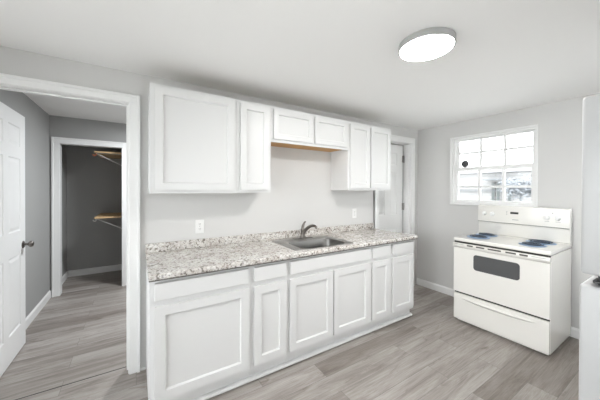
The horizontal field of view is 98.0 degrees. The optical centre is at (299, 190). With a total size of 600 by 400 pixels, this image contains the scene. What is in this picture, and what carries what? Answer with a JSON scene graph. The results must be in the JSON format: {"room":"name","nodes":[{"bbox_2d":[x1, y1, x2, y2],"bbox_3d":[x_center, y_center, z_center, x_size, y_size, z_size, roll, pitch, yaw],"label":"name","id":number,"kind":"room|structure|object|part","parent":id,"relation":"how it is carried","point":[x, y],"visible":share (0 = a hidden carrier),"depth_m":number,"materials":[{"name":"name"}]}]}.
{"room":"kitchen","nodes":[
{"label":"kitchen","id":0,"kind":"room"},
{"bbox_2d":[0,89,66,316],"bbox_3d":[-2.978,0.204,2.856,0.134,2.367,3.010,0,0,-32],"label":"wall","id":1,"kind":"structure","parent":0,"point":[37,121],"depth_m":2.97,"materials":[{"name":"grey paint"}]},
{"bbox_2d":[26,290,50,328],"bbox_3d":[-2.692,1.341,2.514,0.013,0.100,2.050,0,0,-32],"label":"baseboard","id":2,"kind":"structure","parent":1,"relation":"attached to","point":[45,299],"depth_m":2.92,"materials":[{"name":"white paint"}]},
{"bbox_2d":[62,271,67,283],"bbox_3d":[-3.504,1.330,3.832,0.013,0.100,0.785,0,0,-32],"label":"baseboard","id":3,"kind":"structure","parent":1,"relation":"attached to","point":[65,276],"depth_m":3.98,"materials":[{"name":"white paint"}]},
{"bbox_2d":[24,93,125,123],"bbox_3d":[-1.045,-1.021,4.130,4.765,0.080,3.130,0,0,-32],"label":"ceiling","id":4,"kind":"structure","parent":0,"point":[55,106],"depth_m":3.13,"materials":[{"name":"white paint"}]},
{"bbox_2d":[49,115,125,296],"bbox_3d":[-1.411,0.198,4.602,4.645,2.367,0.100,0,0,-32],"label":"wall","id":5,"kind":"structure","parent":0,"point":[65,127],"depth_m":3.55,"materials":[{"name":"grey paint"}]},
{"bbox_2d":[51,137,125,296],"bbox_3d":[-2.902,0.338,3.654,0.832,2.089,0.122,0,0,-32],"label":"door frame","id":6,"kind":"structure","parent":5,"relation":"attached to","point":[56,142],"depth_m":3.43,"materials":[{"name":"white paint"}]},
{"bbox_2d":[67,145,121,270],"bbox_3d":[-1.901,0.191,5.381,4.645,2.367,0.120,0,0,-32],"label":"wall","id":7,"kind":"structure","parent":0,"point":[94,183],"depth_m":4.34,"materials":[{"name":"grey paint"}]},
{"bbox_2d":[68,264,121,276],"bbox_3d":[-3.377,1.326,4.385,0.814,0.100,0.013,0,0,-32],"label":"baseboard","id":8,"kind":"structure","parent":7,"relation":"attached to","point":[79,272],"depth_m":4.35,"materials":[{"name":"white paint"}]},
{"bbox_2d":[0,46,417,368],"bbox_3d":[-0.426,0.215,2.611,5.095,2.367,0.120,0,0,-32],"label":"wall","id":9,"kind":"structure","parent":0,"point":[301,191],"depth_m":2.37,"materials":[{"name":"white paint"}]},
{"bbox_2d":[0,102,33,376],"bbox_3d":[-2.259,0.359,2.027,0.108,2.050,0.843,0,0,-32],"label":"door","id":10,"kind":"structure","parent":9,"relation":"in","point":[12,123],"depth_m":2.13,"materials":[{"name":"white paint"}]},
{"bbox_3d":[-2.431,0.476,2.346,0.060,0.057,0.057,0,0,-32],"label":"knob","id":11,"kind":"part","parent":10,"relation":"part of","materials":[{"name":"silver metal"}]},
{"bbox_2d":[0,73,139,374],"bbox_3d":[-1.689,0.334,1.806,0.992,2.130,0.142,0,0,-32],"label":"door frame","id":12,"kind":"structure","parent":9,"relation":"attached to","point":[9,82],"depth_m":1.99,"materials":[{"name":"white paint"}]},
{"bbox_2d":[148,82,236,192],"bbox_3d":[-0.851,-0.370,2.087,0.619,0.770,0.304,0,0,-32],"label":"upper cabinet","id":13,"kind":"object","parent":9,"relation":"attached to","point":[192,135],"visible":1,"depth_m":1.95,"materials":[{"name":"white paint"}]},
{"bbox_2d":[195,220,203,232],"bbox_3d":[-0.868,0.307,2.258,0.071,0.116,0.008,0,0,-32],"label":"wall outlet","id":14,"kind":"object","parent":9,"relation":"attached to","point":[199,224],"visible":1,"depth_m":2.25,"materials":[{"name":"white plastic"}]},
{"bbox_2d":[237,99,270,192],"bbox_3d":[-0.458,-0.371,2.334,0.307,0.766,0.304,0,0,-32],"label":"upper cabinet","id":15,"kind":"object","parent":9,"relation":"attached to","point":[253,119],"visible":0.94,"depth_m":2.21,"materials":[{"name":"white paint"}]},
{"bbox_2d":[145,223,373,252],"bbox_3d":[-0.126,0.449,2.717,2.554,0.071,0.019,0,0,-32],"label":"backsplash","id":16,"kind":"structure","parent":9,"relation":"attached to","point":[195,243],"depth_m":2.45,"materials":[{"name":"beige stone"}]},
{"bbox_2d":[271,106,347,152],"bbox_3d":[0.057,-0.595,2.656,0.906,0.313,0.304,0,0,-32],"label":"upper cabinet","id":17,"kind":"object","parent":9,"relation":"attached to","point":[289,128],"visible":0.98,"depth_m":2.51,"materials":[{"name":"white paint"}]},
{"bbox_3d":[-0.053,-0.594,2.418,0.422,0.263,0.020,0,0,-32],"label":"door","id":18,"kind":"part","parent":17,"relation":"part of","materials":[{"name":"white paint"}]},
{"bbox_3d":[0.049,-0.457,2.670,0.874,0.016,0.256,0,0,-32],"label":"panel","id":19,"kind":"part","parent":17,"relation":"part of","materials":[{"name":"brown wood"}]},
{"bbox_3d":[0.322,-0.594,2.654,0.417,0.263,0.020,0,0,-32],"label":"door","id":20,"kind":"part","parent":17,"relation":"part of","materials":[{"name":"white paint"}]},
{"bbox_2d":[352,209,356,217],"bbox_3d":[0.673,0.276,3.225,0.071,0.116,0.008,0,0,-32],"label":"wall outlet","id":21,"kind":"object","parent":9,"relation":"attached to","point":[354,211],"visible":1,"depth_m":3.22,"materials":[{"name":"white plastic"}]},
{"bbox_2d":[331,121,390,189],"bbox_3d":[0.733,-0.379,3.082,0.689,0.740,0.304,0,0,-32],"label":"upper cabinet","id":22,"kind":"object","parent":9,"relation":"attached to","point":[366,163],"visible":0.98,"depth_m":2.92,"materials":[{"name":"white paint"}]},
{"bbox_3d":[0.660,-0.378,2.868,0.295,0.690,0.020,0,0,-32],"label":"door","id":23,"kind":"part","parent":22,"relation":"part of","materials":[{"name":"white paint"}]},
{"bbox_3d":[0.942,-0.378,3.045,0.331,0.690,0.020,0,0,-32],"label":"door","id":24,"kind":"part","parent":22,"relation":"part of","materials":[{"name":"white paint"}]},
{"bbox_2d":[379,144,403,232],"bbox_3d":[1.253,0.355,3.760,0.677,2.060,0.055,0,0,-30],"label":"door","id":25,"kind":"structure","parent":9,"relation":"in","point":[391,206],"depth_m":3.82,"materials":[{"name":"white paint"}]},
{"bbox_2d":[374,135,414,256],"bbox_3d":[1.300,0.313,3.683,0.838,2.169,0.142,0,0,-32],"label":"door frame","id":26,"kind":"structure","parent":9,"relation":"attached to","point":[409,143],"depth_m":3.83,"materials":[{"name":"white paint"}]},
{"bbox_2d":[0,270,578,399],"bbox_3d":[-0.428,1.438,2.727,4.975,0.080,6.200,0,0,-32],"label":"floor","id":27,"kind":"structure","parent":0,"point":[431,353],"depth_m":2.12,"materials":[{"name":"grey wood"}]},
{"bbox_2d":[16,366,126,399],"bbox_3d":[-0.405,1.439,2.691,4.975,0.078,0.011,0,0,-32],"label":"joint","id":28,"kind":"object","parent":27,"relation":"attached to","point":[126,366],"depth_m":1.89,"materials":[{"name":"grey"}]},
{"bbox_2d":[146,266,250,399],"bbox_3d":[-0.777,0.962,1.960,0.633,0.879,0.620,0,0,-32],"label":"base cabinet","id":29,"kind":"object","parent":27,"relation":"on","point":[198,327],"visible":0.92,"depth_m":1.69,"materials":[{"name":"white paint"}]},
{"bbox_3d":[-0.615,0.604,1.704,0.586,0.105,0.020,0,0,-32],"label":"drawer","id":30,"kind":"part","parent":29,"relation":"part of","materials":[{"name":"white paint"}]},
{"bbox_3d":[-0.640,1.380,1.742,0.633,0.023,0.028,0,0,-32],"label":"shoe moulding","id":31,"kind":"part","parent":29,"relation":"part of","materials":[{"name":"white paint"}]},
{"bbox_2d":[248,260,286,381],"bbox_3d":[-0.381,0.962,2.208,0.299,0.879,0.620,0,0,-32],"label":"base cabinet","id":32,"kind":"object","parent":27,"relation":"on","point":[269,280],"visible":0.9,"depth_m":1.95,"materials":[{"name":"white paint"}]},
{"bbox_3d":[-0.245,1.380,1.991,0.299,0.023,0.028,0,0,-32],"label":"shoe moulding","id":33,"kind":"part","parent":32,"relation":"part of","materials":[{"name":"white paint"}]},
{"bbox_3d":[-0.220,0.976,1.955,0.265,0.570,0.020,0,0,-32],"label":"door","id":34,"kind":"part","parent":32,"relation":"part of","materials":[{"name":"white paint"}]},
{"bbox_3d":[-0.219,0.604,1.952,0.265,0.105,0.020,0,0,-32],"label":"drawer","id":35,"kind":"part","parent":32,"relation":"part of","materials":[{"name":"white paint"}]},
{"bbox_2d":[284,247,369,366],"bbox_3d":[0.135,0.961,2.532,0.918,0.879,0.620,0,0,-32],"label":"base cabinet","id":36,"kind":"object","parent":27,"relation":"on","point":[328,295],"visible":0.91,"depth_m":2.23,"materials":[{"name":"white paint"}]},
{"bbox_2d":[145,223,417,281],"bbox_3d":[0.041,0.471,2.457,2.560,0.110,0.638,0,0,-32],"label":"countertop","id":37,"kind":"structure","parent":36,"relation":"on","point":[174,259],"depth_m":2.14,"materials":[{"name":"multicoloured stone"}]},
{"bbox_2d":[292,221,316,238],"bbox_3d":[0.065,0.393,2.605,0.220,0.173,0.204,0,0,-32],"label":"faucet","id":38,"kind":"object","parent":37,"relation":"on","point":[303,230],"visible":1,"depth_m":2.64,"materials":[{"name":"grey metal"}]},
{"bbox_3d":[0.098,0.385,2.611,0.185,0.110,0.036,0,0,36],"label":"spout","id":39,"kind":"part","parent":38,"relation":"part of","materials":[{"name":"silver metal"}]},
{"bbox_2d":[272,235,352,250],"bbox_3d":[0.118,0.569,2.492,0.640,0.176,0.485,0,0,-32],"label":"sink","id":40,"kind":"object","parent":37,"relation":"in","point":[320,241],"visible":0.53,"depth_m":2.58,"materials":[{"name":"silver metal"}]},
{"bbox_3d":[0.159,0.572,2.455,0.499,0.171,0.331,0,0,-32],"label":"bowl","id":41,"kind":"part","parent":40,"relation":"part of","materials":[{"name":"silver metal"}]},
{"bbox_3d":[0.101,0.976,2.157,0.428,0.570,0.020,0,0,-32],"label":"door","id":42,"kind":"part","parent":36,"relation":"part of","materials":[{"name":"white paint"}]},
{"bbox_3d":[0.272,1.379,2.315,0.918,0.023,0.028,0,0,-32],"label":"shoe moulding","id":43,"kind":"part","parent":36,"relation":"part of","materials":[{"name":"white paint"}]},
{"bbox_3d":[0.296,0.604,2.276,0.885,0.105,0.020,0,0,-32],"label":"drawer","id":44,"kind":"part","parent":36,"relation":"part of","materials":[{"name":"white paint"}]},
{"bbox_3d":[0.482,0.976,2.396,0.443,0.570,0.020,0,0,-32],"label":"door","id":45,"kind":"part","parent":36,"relation":"part of","materials":[{"name":"white paint"}]},
{"bbox_2d":[366,244,389,332],"bbox_3d":[0.649,0.961,2.855,0.295,0.879,0.620,0,0,-32],"label":"base cabinet","id":46,"kind":"object","parent":27,"relation":"on","point":[380,254],"visible":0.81,"depth_m":2.59,"materials":[{"name":"white paint"}]},
{"bbox_3d":[0.786,1.379,2.638,0.295,0.023,0.028,0,0,-32],"label":"shoe moulding","id":47,"kind":"part","parent":46,"relation":"part of","materials":[{"name":"white paint"}]},
{"bbox_3d":[0.806,0.976,2.600,0.250,0.570,0.020,0,0,-32],"label":"door","id":48,"kind":"part","parent":46,"relation":"part of","materials":[{"name":"white paint"}]},
{"bbox_3d":[0.808,0.603,2.597,0.250,0.105,0.020,0,0,-32],"label":"drawer","id":49,"kind":"part","parent":46,"relation":"part of","materials":[{"name":"white paint"}]},
{"bbox_2d":[386,240,413,324],"bbox_3d":[0.944,0.961,3.040,0.398,0.879,0.620,0,0,-32],"label":"base cabinet","id":50,"kind":"object","parent":27,"relation":"on","point":[401,253],"visible":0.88,"depth_m":2.77,"materials":[{"name":"white paint"}]},
{"bbox_3d":[1.080,1.379,2.823,0.398,0.023,0.028,0,0,-32],"label":"shoe moulding","id":51,"kind":"part","parent":50,"relation":"part of","materials":[{"name":"white paint"}]},
{"bbox_3d":[1.099,0.976,2.783,0.344,0.570,0.020,0,0,-32],"label":"door","id":52,"kind":"part","parent":50,"relation":"part of","materials":[{"name":"white paint"}]},
{"bbox_3d":[1.100,0.603,2.781,0.344,0.105,0.020,0,0,-32],"label":"drawer","id":53,"kind":"part","parent":50,"relation":"part of","materials":[{"name":"white paint"}]},
{"bbox_2d":[453,205,571,354],"bbox_3d":[2.140,0.786,2.679,0.634,1.241,0.788,0,0,-32],"label":"electric stove","id":54,"kind":"object","parent":27,"relation":"on","point":[512,276],"visible":1,"depth_m":2.49,"materials":[{"name":"white metal"}]},
{"bbox_3d":[1.881,1.151,2.520,0.016,0.034,0.610,0,0,-32],"label":"drawer handle","id":55,"kind":"part","parent":54,"relation":"part of","materials":[{"name":"white metal"}]},
{"bbox_3d":[1.901,1.239,2.533,0.030,0.275,0.782,0,0,-32],"label":"storage drawer","id":56,"kind":"part","parent":54,"relation":"part of","materials":[{"name":"white metal"}]},
{"bbox_3d":[1.902,0.845,2.530,0.030,0.473,0.782,0,0,-32],"label":"oven door","id":57,"kind":"part","parent":54,"relation":"part of","materials":[{"name":"white metal"}]},
{"bbox_3d":[1.894,0.583,2.523,0.050,0.050,0.786,0,0,-32],"label":"handle rail","id":58,"kind":"part","parent":54,"relation":"part of","materials":[{"name":"white metal"}]},
{"bbox_2d":[454,232,571,255],"bbox_3d":[2.150,0.521,2.683,0.609,0.039,0.788,0,0,-32],"label":"cooktop","id":59,"kind":"object","parent":54,"relation":"in","point":[519,244],"depth_m":2.55,"materials":[{"name":"white metal"}]},
{"bbox_2d":[579,94,599,399],"bbox_3d":[1.472,0.548,0.816,0.760,1.737,0.775,0,0,-32],"label":"refrigerator","id":60,"kind":"object","parent":27,"relation":"on","point":[589,317],"visible":1,"depth_m":0.88,"materials":[{"name":"white metal"}]},
{"bbox_3d":[1.306,0.822,1.079,0.760,1.004,0.072,0,0,-32],"label":"fridge door","id":61,"kind":"part","parent":60,"relation":"part of","materials":[{"name":"white metal"}]},
{"bbox_3d":[1.310,-0.019,1.073,0.760,0.607,0.070,0,0,-32],"label":"freezer door","id":62,"kind":"part","parent":60,"relation":"part of","materials":[{"name":"white metal"}]},
{"bbox_2d":[0,0,599,129],"bbox_3d":[0.477,-0.945,1.284,5.215,0.100,3.070,0,0,-32],"label":"ceiling","id":63,"kind":"structure","parent":0,"point":[341,57],"depth_m":1.64,"materials":[{"name":"white paint"}]},
{"bbox_2d":[398,27,455,61],"bbox_3d":[0.759,-0.872,1.571,0.312,0.046,0.312,0,0,-32],"label":"ceiling light","id":64,"kind":"object","parent":63,"relation":"attached to","point":[433,42],"visible":1,"depth_m":1.51,"materials":[{"name":"grey plastic"}]},
{"bbox_2d":[400,35,453,60],"bbox_3d":[0.759,-0.855,1.571,0.290,0.012,0.290,0,0,-32],"label":"diffuser","id":65,"kind":"object","parent":64,"relation":"attached to","point":[416,47],"depth_m":1.54,"materials":[{"name":"white plastic"}]},
{"bbox_2d":[391,93,599,328],"bbox_3d":[1.766,0.213,4.023,0.120,2.367,6.320,0,0,-32],"label":"wall","id":66,"kind":"structure","parent":0,"point":[439,221],"depth_m":3.13,"materials":[{"name":"white paint"}]},
{"bbox_2d":[450,124,537,206],"bbox_3d":[2.291,-0.263,3.140,0.130,0.884,0.900,0,0,-32],"label":"window","id":67,"kind":"structure","parent":66,"relation":"in","point":[455,144],"depth_m":3.08,"materials":[{"name":"white paint"}]},
{"bbox_2d":[461,160,468,166],"bbox_3d":[2.155,-0.355,3.412,0.018,0.092,0.092,0,0,-32],"label":"disc","id":68,"kind":"object","parent":67,"relation":"attached to","point":[465,163],"visible":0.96,"depth_m":3.40,"materials":[{"name":"grey"}]},
{"bbox_3d":[2.293,-0.084,3.127,0.030,0.442,0.814,0,0,-32],"label":"sash","id":69,"kind":"part","parent":67,"relation":"part of","materials":[{"name":"white paint"}]},
{"bbox_3d":[2.324,-0.459,3.143,0.030,0.410,0.814,0,0,-32],"label":"sash","id":70,"kind":"part","parent":67,"relation":"part of","materials":[{"name":"white paint"}]},
{"bbox_2d":[417,278,578,338],"bbox_3d":[2.525,1.361,2.691,0.013,0.095,2.899,0,0,-32],"label":"baseboard","id":71,"kind":"structure","parent":66,"relation":"attached to","point":[574,331],"depth_m":3.60,"materials":[{"name":"white paint"}]},
{"bbox_3d":[-2.765,0.196,4.289,0.120,2.367,0.810,0,0,-32],"label":"wall","id":72,"kind":"structure","parent":0,"visible":0},
{"bbox_2d":[92,151,121,165],"bbox_3d":[-2.993,-0.456,4.149,0.412,0.240,0.785,0,0,-32],"label":"closet shelf","id":73,"kind":"object","parent":72,"relation":"attached to","point":[116,155],"visible":0.82,"depth_m":3.92,"materials":[{"name":"brown wood"}]},
{"bbox_2d":[93,212,121,228],"bbox_3d":[-2.997,0.494,4.155,0.412,0.240,0.785,0,0,-32],"label":"closet shelf","id":74,"kind":"object","parent":72,"relation":"attached to","point":[118,214],"visible":0.83,"depth_m":3.90,"materials":[{"name":"brown wood"}]},
{"label":"outside","id":75,"kind":"structure","parent":0,"visible":0},
{"bbox_3d":[5.623,1.994,0.450,70.000,0.120,70.000,0,0,-32],"label":"ground","id":76,"kind":"structure","parent":75,"visible":0},
{"bbox_2d":[459,168,530,201],"bbox_3d":[10.623,0.373,13.828,5.700,2.980,5.180,0,0,-32],"label":"neighbouring house","id":77,"kind":"structure","parent":76,"relation":"on","point":[467,178],"depth_m":12.17,"materials":[{"name":"white"}]},
{"bbox_3d":[8.901,0.042,12.024,0.014,0.819,0.114,0,0,-32],"label":"house pane","id":78,"kind":"part","parent":77,"relation":"part of","materials":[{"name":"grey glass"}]},
{"bbox_3d":[9.007,0.043,11.855,0.014,0.819,0.121,0,0,-32],"label":"house pane","id":79,"kind":"part","parent":77,"relation":"part of","materials":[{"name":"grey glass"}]},
{"bbox_2d":[494,172,530,200],"bbox_3d":[8.336,0.574,9.796,1.661,2.619,1.965,0,0,-32],"label":"tree","id":80,"kind":"object","parent":76,"relation":"on","point":[511,191],"visible":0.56,"depth_m":9.86,"materials":[{"name":"grey plant"}]}
]}

